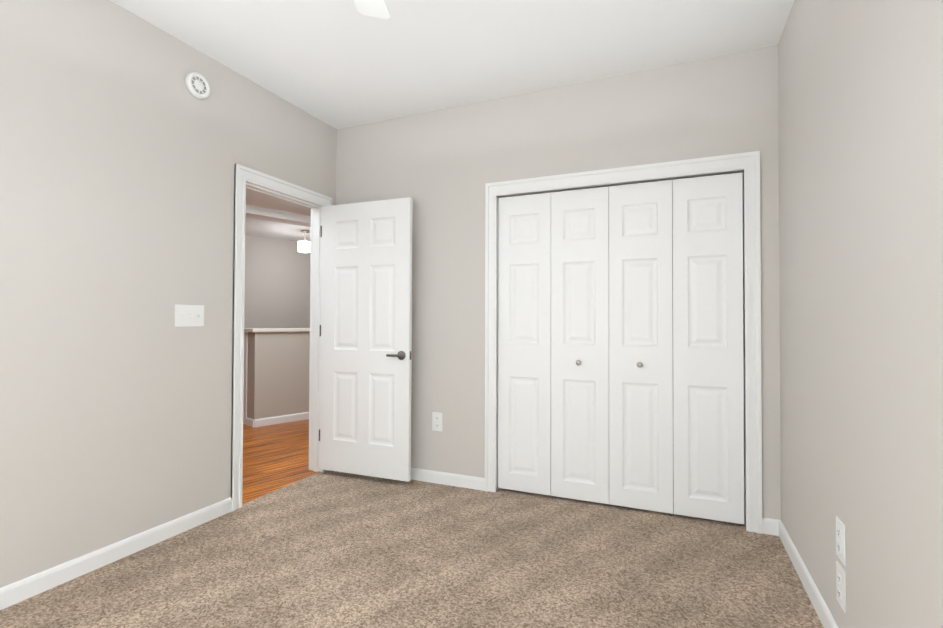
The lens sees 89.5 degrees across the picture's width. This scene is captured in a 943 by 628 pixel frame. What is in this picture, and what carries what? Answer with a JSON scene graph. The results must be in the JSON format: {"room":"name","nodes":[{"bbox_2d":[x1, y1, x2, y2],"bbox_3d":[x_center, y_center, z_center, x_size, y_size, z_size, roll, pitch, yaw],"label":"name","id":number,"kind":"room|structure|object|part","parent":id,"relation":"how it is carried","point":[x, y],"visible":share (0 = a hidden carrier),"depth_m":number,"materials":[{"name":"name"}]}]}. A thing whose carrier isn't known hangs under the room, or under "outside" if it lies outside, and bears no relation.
{"room":"empty bedroom","nodes":[
{"label":"empty bedroom","id":0,"kind":"room"},
{"bbox_2d":[0,0,336,587],"bbox_3d":[-0.879,-0.123,4.542,0.120,2.740,9.170,0,-1,23],"label":"wall","id":1,"kind":"structure","parent":0,"point":[123,151],"depth_m":2.34,"materials":[{"name":"grey paint"}]},
{"bbox_2d":[0,497,231,609],"bbox_3d":[-2.024,1.155,1.683,0.013,0.085,2.752,0,-1,23],"label":"baseboard","id":2,"kind":"structure","parent":1,"relation":"attached to","point":[30,586],"depth_m":2.28,"materials":[{"name":"white paint"}]},
{"bbox_2d":[175,304,203,326],"bbox_3d":[-1.590,0.010,2.696,0.022,0.124,0.176,0,-1,23],"label":"switch plate","id":3,"kind":"object","parent":1,"relation":"attached to","point":[189,315],"visible":1,"depth_m":2.69,"materials":[{"name":"white plastic"}]},
{"bbox_2d":[185,72,209,98],"bbox_3d":[-1.571,-1.315,2.738,0.032,0.144,0.144,0,-1,23],"label":"smoke detector","id":4,"kind":"object","parent":1,"relation":"attached to","point":[197,85],"visible":0.98,"depth_m":2.72,"materials":[{"name":"white plastic"}]},
{"bbox_2d":[192,77,205,93],"bbox_3d":[-1.567,-1.315,2.736,0.001,0.093,0.093,0,-1,23],"label":"vent","id":5,"kind":"object","parent":4,"relation":"attached to","point":[198,83],"depth_m":2.73,"materials":[{"name":"grey plastic"}]},
{"bbox_2d":[231,163,331,510],"bbox_3d":[-1.365,0.147,3.402,0.158,2.160,0.904,0,-1,23],"label":"door frame","id":6,"kind":"structure","parent":1,"relation":"attached to","point":[254,180],"depth_m":3.17,"materials":[{"name":"white paint"}]},
{"bbox_3d":[-1.178,0.150,3.735,0.035,1.690,0.003,0,-1,23],"label":"trim of the door hinge leaves","id":7,"kind":"part","parent":6,"relation":"part of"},
{"bbox_2d":[320,197,411,481],"bbox_3d":[-0.798,0.178,3.557,0.775,2.030,0.035,0,-1,22],"label":"bedroom door","id":8,"kind":"structure","parent":1,"relation":"in","point":[366,328],"depth_m":3.53,"materials":[{"name":"white paint"}]},
{"bbox_2d":[386,351,410,359],"bbox_3d":[-0.512,0.298,3.442,0.164,0.066,0.135,0,-1,22],"label":"door lever","id":9,"kind":"object","parent":8,"relation":"attached to","point":[400,355],"visible":0.73,"depth_m":3.40,"materials":[{"name":"silver metal"}]},
{"bbox_2d":[244,234,309,327],"bbox_3d":[-3.415,0.055,6.919,0.120,2.440,7.000,-1,-1,43],"label":"wall","id":10,"kind":"structure","parent":0,"point":[277,283],"depth_m":7.29,"materials":[{"name":"grey paint"}]},
{"bbox_2d":[245,188,310,241],"bbox_3d":[-2.943,-1.226,6.080,4.880,0.100,8.000,0,-1,23],"label":"ceiling","id":11,"kind":"structure","parent":0,"point":[269,229],"depth_m":6.17,"materials":[{"name":"white paint"}]},
{"bbox_2d":[245,205,310,226],"bbox_3d":[-1.756,-1.127,6.071,0.220,0.090,4.000,-1,-1,43],"label":"beam","id":12,"kind":"structure","parent":11,"relation":"attached to","point":[256,212],"depth_m":5.46,"materials":[{"name":"white paint"}]},
{"bbox_2d":[298,230,310,252],"bbox_3d":[-2.326,-1.015,6.643,0.140,0.300,0.140,0,-1,23],"label":"pendant light","id":13,"kind":"object","parent":11,"relation":"hanging from","point":[304,245],"visible":0.92,"depth_m":6.59,"materials":[{"name":"white glass"}]},
{"bbox_3d":[-2.326,-0.940,6.642,0.140,0.150,0.140,0,-1,23],"label":"lamp shade","id":14,"kind":"part","parent":13,"relation":"part of","materials":[{"name":"white glass"}]},
{"bbox_2d":[247,332,309,419],"bbox_3d":[-1.449,0.750,6.434,0.200,1.050,3.000,-1,-1,43],"label":"wall","id":15,"kind":"structure","parent":0,"point":[277,373],"depth_m":5.46,"materials":[{"name":"beige paint"}]},
{"bbox_2d":[243,332,247,424],"bbox_3d":[-2.562,0.731,5.488,0.130,1.050,0.122,-1,-1,43],"label":"trim","id":16,"kind":"structure","parent":15,"relation":"attached to","point":[245,376],"depth_m":5.41,"materials":[{"name":"white paint"}]},
{"bbox_2d":[244,328,309,331],"bbox_3d":[-1.508,0.205,6.472,0.390,0.040,3.040,-1,-1,43],"label":"cap","id":17,"kind":"object","parent":15,"relation":"on","point":[276,329],"visible":0.46,"depth_m":5.45,"materials":[{"name":"white wood"}]},
{"bbox_2d":[246,412,308,426],"bbox_3d":[-2.750,1.230,6.590,3.756,0.085,6.582,0,-1,23],"label":"baseboard","id":18,"kind":"structure","parent":15,"relation":"attached to","point":[250,422],"depth_m":5.44,"materials":[{"name":"white paint"}]},
{"bbox_2d":[242,419,318,503],"bbox_3d":[-2.906,1.293,6.021,4.980,0.060,8.000,0,-1,23],"label":"floor","id":19,"kind":"structure","parent":0,"point":[275,457],"depth_m":4.10,"materials":[{"name":"brown wood"}]},
{"bbox_2d":[0,470,822,627],"bbox_3d":[-0.236,1.236,1.851,3.210,0.060,4.770,0,-1,23],"label":"floor carpet","id":20,"kind":"object","parent":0,"point":[331,549],"visible":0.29,"depth_m":2.25,"materials":[{"name":"beige carpet"}]},
{"bbox_2d":[110,0,793,128],"bbox_3d":[-0.272,-1.583,1.915,3.310,0.100,4.770,0,-1,23],"label":"ceiling","id":21,"kind":"structure","parent":0,"point":[338,64],"depth_m":2.66,"materials":[{"name":"white paint"}]},
{"bbox_2d":[354,0,389,18],"bbox_3d":[-0.443,-1.308,1.469,1.006,0.465,1.033,0,-1,23],"label":"fan light","id":22,"kind":"object","parent":21,"relation":"hanging from","point":[376,8],"visible":1,"depth_m":1.94,"materials":[{"name":"white glass"}]},
{"bbox_2d":[336,45,780,519],"bbox_3d":[0.331,-0.139,3.313,3.070,2.740,0.120,0,-1,23],"label":"wall","id":23,"kind":"structure","parent":0,"point":[441,167],"depth_m":3.33,"materials":[{"name":"grey paint"}]},
{"bbox_2d":[432,412,442,430],"bbox_3d":[-0.250,0.787,3.475,0.085,0.135,0.010,0,-1,23],"label":"electrical outlet","id":24,"kind":"object","parent":23,"relation":"attached to","point":[437,421],"visible":1,"depth_m":3.47,"materials":[{"name":"white plastic"}]},
{"bbox_2d":[411,467,484,490],"bbox_3d":[-0.509,1.190,3.568,1.317,0.085,0.030,0,-1,23],"label":"baseboard","id":25,"kind":"structure","parent":23,"relation":"attached to","point":[458,480],"depth_m":3.42,"materials":[{"name":"white paint"}]},
{"bbox_2d":[498,172,743,523],"bbox_3d":[0.878,0.195,3.043,1.505,2.032,0.063,0,-1,23],"label":"bifold closet door","id":26,"kind":"structure","parent":23,"relation":"in","point":[618,385],"depth_m":3.00,"materials":[{"name":"white paint"}]},
{"bbox_3d":[0.872,0.316,3.028,0.411,0.034,0.033,0,-1,23],"label":"knob","id":27,"kind":"part","parent":26,"relation":"part of","materials":[{"name":"grey metal"}]},
{"bbox_2d":[498,170,743,197],"bbox_3d":[0.888,-0.828,3.070,1.518,0.007,0.034,0,-1,23],"label":"trim","id":28,"kind":"structure","parent":23,"relation":"attached to","point":[702,175],"depth_m":3.01,"materials":[{"name":"white wood"}]},
{"bbox_2d":[485,151,761,533],"bbox_3d":[0.887,0.156,3.060,1.664,2.147,0.139,0,-1,23],"label":"trim","id":29,"kind":"structure","parent":23,"relation":"attached to","point":[748,163],"depth_m":2.81,"materials":[{"name":"white paint"}]},
{"bbox_2d":[672,182,673,478],"bbox_3d":[1.004,-0.133,3.515,1.990,2.740,0.780,0,-1,23],"label":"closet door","id":30,"kind":"structure","parent":0,"point":[672,260],"depth_m":3.59,"materials":[{"name":"grey paint"}]},
{"bbox_2d":[778,0,942,627],"bbox_3d":[1.190,-0.168,1.266,0.120,2.740,4.770,0,-1,23],"label":"wall","id":31,"kind":"structure","parent":0,"point":[860,105],"depth_m":1.46,"materials":[{"name":"grey paint"}]},
{"bbox_2d":[768,518,838,627],"bbox_3d":[0.958,1.153,0.918,0.040,0.085,3.750,0,-1,23],"label":"baseboard","id":32,"kind":"structure","parent":31,"relation":"attached to","point":[776,527],"depth_m":2.12,"materials":[{"name":"white paint"}]},
{"bbox_2d":[836,561,845,612],"bbox_3d":[1.297,0.957,1.674,0.010,0.140,0.090,0,-1,23],"label":"electrical outlet","id":33,"kind":"object","parent":31,"relation":"attached to","point":[841,585],"visible":0.98,"depth_m":1.66,"materials":[{"name":"white plastic"}]},
{"bbox_2d":[836,516,845,565],"bbox_3d":[1.298,0.796,1.676,0.010,0.140,0.090,0,-1,23],"label":"electrical outlet","id":34,"kind":"object","parent":31,"relation":"attached to","point":[840,540],"visible":0.98,"depth_m":1.66,"materials":[{"name":"white plastic"}]}
]}

